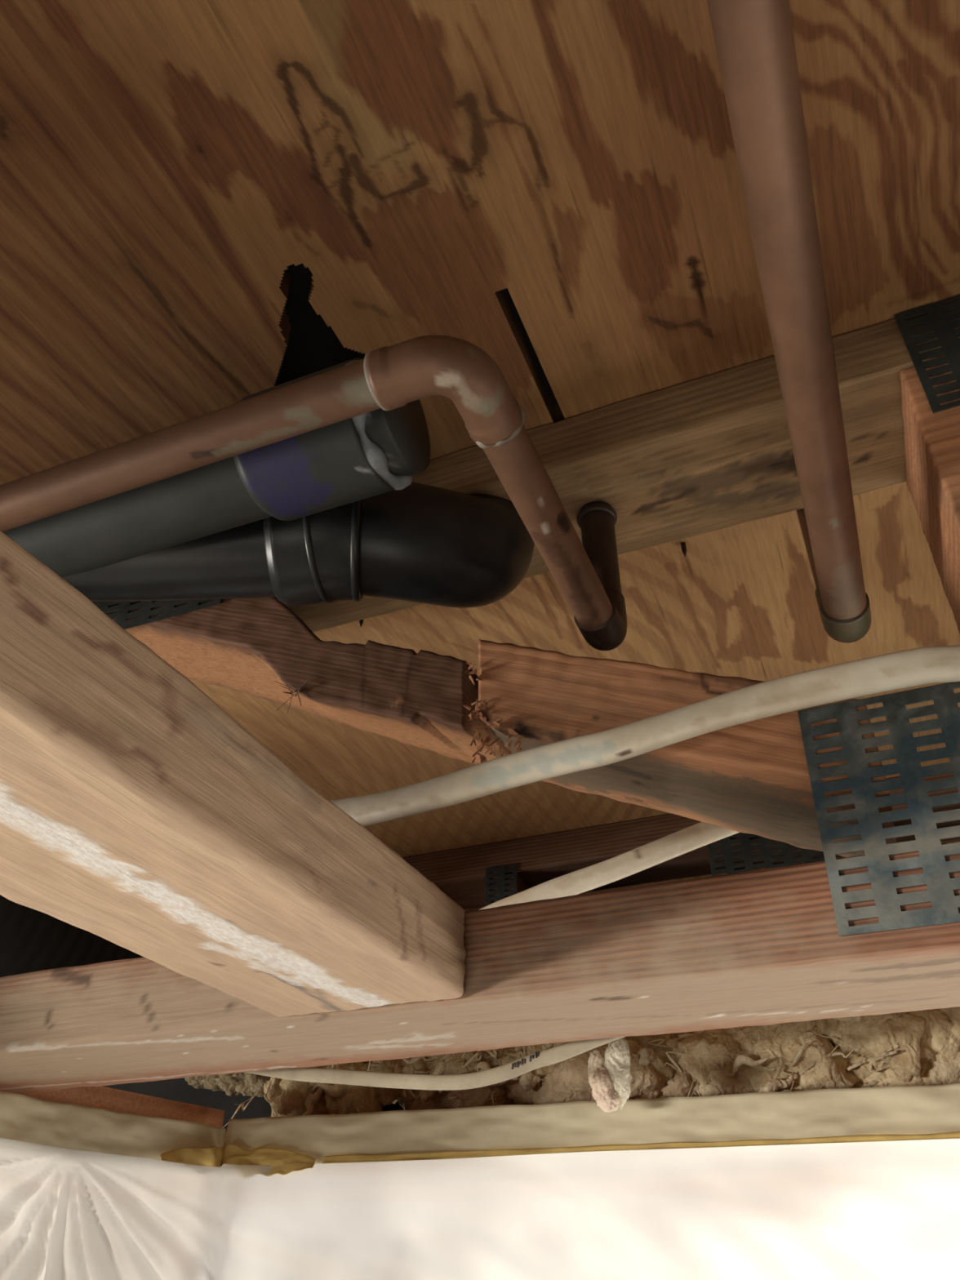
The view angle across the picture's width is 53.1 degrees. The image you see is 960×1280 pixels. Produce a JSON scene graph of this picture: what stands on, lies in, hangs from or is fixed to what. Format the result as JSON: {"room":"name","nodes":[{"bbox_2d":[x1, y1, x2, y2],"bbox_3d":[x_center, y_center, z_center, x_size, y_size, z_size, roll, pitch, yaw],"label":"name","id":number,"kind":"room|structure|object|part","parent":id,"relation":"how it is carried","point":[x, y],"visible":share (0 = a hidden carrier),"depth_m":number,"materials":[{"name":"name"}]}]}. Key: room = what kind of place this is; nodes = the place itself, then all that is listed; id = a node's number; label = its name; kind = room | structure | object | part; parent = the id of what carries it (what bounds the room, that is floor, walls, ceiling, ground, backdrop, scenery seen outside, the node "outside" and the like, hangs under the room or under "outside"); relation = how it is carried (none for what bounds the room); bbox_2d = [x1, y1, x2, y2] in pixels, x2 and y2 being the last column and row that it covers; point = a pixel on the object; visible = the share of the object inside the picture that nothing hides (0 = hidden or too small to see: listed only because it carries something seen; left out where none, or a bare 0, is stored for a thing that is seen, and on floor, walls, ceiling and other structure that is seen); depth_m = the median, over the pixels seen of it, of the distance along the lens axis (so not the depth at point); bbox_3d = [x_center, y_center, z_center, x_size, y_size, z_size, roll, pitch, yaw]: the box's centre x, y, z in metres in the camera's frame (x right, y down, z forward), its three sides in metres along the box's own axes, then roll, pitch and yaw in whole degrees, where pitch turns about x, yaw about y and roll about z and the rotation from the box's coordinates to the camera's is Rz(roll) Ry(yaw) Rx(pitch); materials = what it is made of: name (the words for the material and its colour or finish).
{"room":"damaged room","nodes":[
{"label":"damaged room","id":0,"kind":"room"},
{"bbox_2d":[0,1085,224,1128],"bbox_3d":[-0.331,0.263,0.532,0.089,0.052,0.421,-21,-40,27],"label":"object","id":1,"kind":"structure","parent":0,"point":[101,1097],"depth_m":0.61,"materials":[{"name":"brown wood"}]},
{"bbox_2d":[0,1091,226,1159],"bbox_3d":[-0.284,0.243,0.498,0.011,0.031,0.409,-22,-41,28],"label":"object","id":2,"kind":"object","parent":1,"relation":"attached to","point":[24,1118],"visible":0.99,"depth_m":0.57,"materials":[{"name":"beige wood"}]},
{"bbox_2d":[101,1077,404,1137],"bbox_3d":[0.623,0.667,1.234,3.100,0.530,0.050,-13,-37,18],"label":"dark gap","id":3,"kind":"structure","parent":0,"point":[176,1089],"depth_m":1.66,"materials":[{"name":"black"}]},
{"bbox_2d":[275,263,558,405],"bbox_3d":[0.043,0.143,1.000,3.800,0.022,3.500,-13,-37,18],"label":"hole","id":4,"kind":"structure","parent":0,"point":[313,346],"depth_m":0.54,"materials":[{"name":"black"}]},
{"bbox_2d":[0,0,959,911],"bbox_3d":[0.043,0.160,0.989,3.800,0.018,3.500,-13,-37,18],"label":"ceiling","id":5,"kind":"structure","parent":0,"point":[165,165],"depth_m":0.47,"materials":[{"name":"brown wood"}]},
{"bbox_2d":[359,619,363,626],"bbox_3d":[-0.088,-0.015,0.716,0.003,0.013,0.003,-13,-37,18],"label":"nail","id":6,"kind":"object","parent":5,"relation":"attached to","point":[361,621],"visible":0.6,"depth_m":0.71,"materials":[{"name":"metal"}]},
{"bbox_2d":[0,294,959,1093],"bbox_3d":[-0.213,0.088,0.590,1.803,0.325,0.102,-13,-37,18],"label":"joist","id":7,"kind":"object","parent":5,"relation":"attached to","point":[875,929],"visible":0.74,"depth_m":0.45,"materials":[{"name":"wood"}]},
{"bbox_3d":[-0.254,-0.030,0.639,0.207,0.072,0.001,-13,-37,18],"label":"nail plate","id":8,"kind":"part","parent":7,"relation":"part of","materials":[{"name":"metal"}]},
{"bbox_2d":[0,530,466,1017],"bbox_3d":[-0.165,-0.025,0.182,0.091,0.040,0.625,-13,-37,18],"label":"board","id":9,"kind":"object","parent":7,"relation":"attached to","point":[137,815],"visible":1,"depth_m":0.28,"materials":[{"name":"brown wood"}]},
{"bbox_2d":[2,357,534,608],"bbox_3d":[-0.374,0.011,0.626,0.817,0.100,0.219,-13,-37,18],"label":"drain pipe","id":10,"kind":"object","parent":7,"relation":"attached to","point":[331,513],"visible":0.84,"depth_m":0.49,"materials":[{"name":"plastic"}]},
{"bbox_2d":[0,334,626,650],"bbox_3d":[-0.336,-0.001,0.587,0.816,0.104,0.225,-13,-37,18],"label":"copper pipe","id":11,"kind":"object","parent":7,"relation":"attached to","point":[586,573],"visible":1,"depth_m":0.40,"materials":[{"name":"brown metal"}]},
{"bbox_2d":[245,1036,624,1090],"bbox_3d":[-0.045,0.222,0.509,0.269,0.034,0.006,-13,-37,18],"label":"cable","id":12,"kind":"object","parent":7,"relation":"attached to","point":[568,1050],"visible":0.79,"depth_m":0.49,"materials":[{"name":"plastic"}]},
{"bbox_2d":[511,1051,538,1069],"bbox_3d":[0.023,0.210,0.480,0.015,0.007,0.001,-13,-37,18],"label":"print","id":13,"kind":"object","parent":12,"relation":"attached to","point":[531,1061],"depth_m":0.48,"materials":[{"name":"paint"}]},
{"bbox_2d":[478,822,739,910],"bbox_3d":[0.076,0.130,0.544,0.212,0.065,0.006,-13,-37,18],"label":"cable","id":14,"kind":"object","parent":7,"relation":"attached to","point":[700,834],"visible":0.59,"depth_m":0.54,"materials":[{"name":"white plastic"}]},
{"bbox_2d":[328,644,959,826],"bbox_3d":[0.088,0.032,0.411,0.461,0.075,0.011,-13,-37,18],"label":"cable","id":15,"kind":"object","parent":7,"relation":"attached to","point":[918,666],"visible":0.93,"depth_m":0.41,"materials":[{"name":"white plastic"}]},
{"bbox_3d":[0.190,0.055,0.358,0.128,0.094,0.001,-13,-37,18],"label":"nail plate","id":16,"kind":"part","parent":7,"relation":"part of","materials":[{"name":"metal"}]},
{"bbox_3d":[0.268,-0.152,0.464,0.110,0.075,0.002,-13,-37,18],"label":"nail plate","id":17,"kind":"part","parent":7,"relation":"part of","materials":[{"name":"metal"}]},
{"bbox_2d":[402,772,959,909],"bbox_3d":[-0.003,0.363,1.032,2.201,0.266,0.092,-13,-37,18],"label":"truss","id":18,"kind":"object","parent":5,"relation":"attached to","point":[483,875],"visible":0.23,"depth_m":1.02,"materials":[{"name":"wood"}]},
{"bbox_3d":[0.023,0.286,1.013,0.036,0.100,0.001,-13,-37,18],"label":"nail plate","id":19,"kind":"part","parent":18,"relation":"part of","materials":[{"name":"metal"}]},
{"bbox_3d":[0.289,0.207,0.936,0.130,0.075,0.001,-13,-37,18],"label":"nail plate","id":20,"kind":"part","parent":18,"relation":"part of","materials":[{"name":"metal"}]},
{"bbox_2d":[680,542,686,556],"bbox_3d":[0.138,-0.061,0.650,0.003,0.013,0.003,-13,-37,18],"label":"nail","id":21,"kind":"object","parent":5,"relation":"attached to","point":[682,544],"visible":1,"depth_m":0.65,"materials":[{"name":"metal"}]},
{"bbox_2d":[706,0,871,643],"bbox_3d":[0.052,-0.266,0.258,0.026,0.128,0.846,-13,-37,18],"label":"copper pipe","id":22,"kind":"object","parent":5,"relation":"attached to","point":[754,39],"visible":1,"depth_m":0.34,"materials":[{"name":"brown metal"}]},
{"bbox_3d":[0.459,0.264,0.524,1.386,0.036,0.199,-13,-37,18],"label":"wall","id":23,"kind":"structure","parent":0,"visible":0},
{"bbox_2d":[0,1137,959,1279],"bbox_3d":[0.363,0.490,0.262,1.490,0.658,0.344,-2,-35,3],"label":"plastic sheet","id":24,"kind":"object","parent":23,"relation":"hanging from","point":[874,1210],"visible":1,"depth_m":0.54,"materials":[{"name":"white plastic"}]},
{"bbox_2d":[160,1143,315,1176],"bbox_3d":[-0.154,0.333,0.613,0.096,0.024,0.041,8,-36,-11],"label":"tape","id":25,"kind":"object","parent":24,"relation":"attached to","point":[282,1161],"visible":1,"depth_m":0.61,"materials":[{"name":"yellow plastic"}]},
{"bbox_2d":[184,1006,959,1127],"bbox_3d":[0.015,0.325,0.718,0.703,0.118,0.159,-17,-38,22],"label":"insulation batt","id":26,"kind":"object","parent":23,"relation":"on","point":[917,1047],"visible":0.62,"depth_m":0.64,"materials":[{"name":"fabric"},{"name":"straw"}]},
{"bbox_2d":[587,1048,619,1111],"bbox_3d":[0.072,0.261,0.569,0.015,0.036,0.021,17,-38,-22],"label":"tuft","id":27,"kind":"object","parent":26,"relation":"hanging from","point":[603,1092],"visible":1,"depth_m":0.56,"materials":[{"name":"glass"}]},
{"bbox_2d":[604,1037,631,1110],"bbox_3d":[0.082,0.256,0.571,0.017,0.043,0.015,-13,-37,18],"label":"tuft","id":28,"kind":"object","parent":26,"relation":"hanging from","point":[617,1063],"visible":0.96,"depth_m":0.57,"materials":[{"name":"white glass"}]},
{"bbox_2d":[223,1083,959,1164],"bbox_3d":[0.465,0.224,0.476,1.335,0.038,0.012,-10,-36,14],"label":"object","id":29,"kind":"object","parent":23,"relation":"attached to","point":[912,1109],"visible":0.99,"depth_m":0.58,"materials":[{"name":"beige wood"}]},
{"bbox_2d":[322,1131,959,1163],"bbox_3d":[0.214,0.276,0.528,0.657,0.010,0.004,-10,-36,14],"label":"strip","id":30,"kind":"object","parent":29,"relation":"attached to","point":[343,1158],"visible":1,"depth_m":0.56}
]}

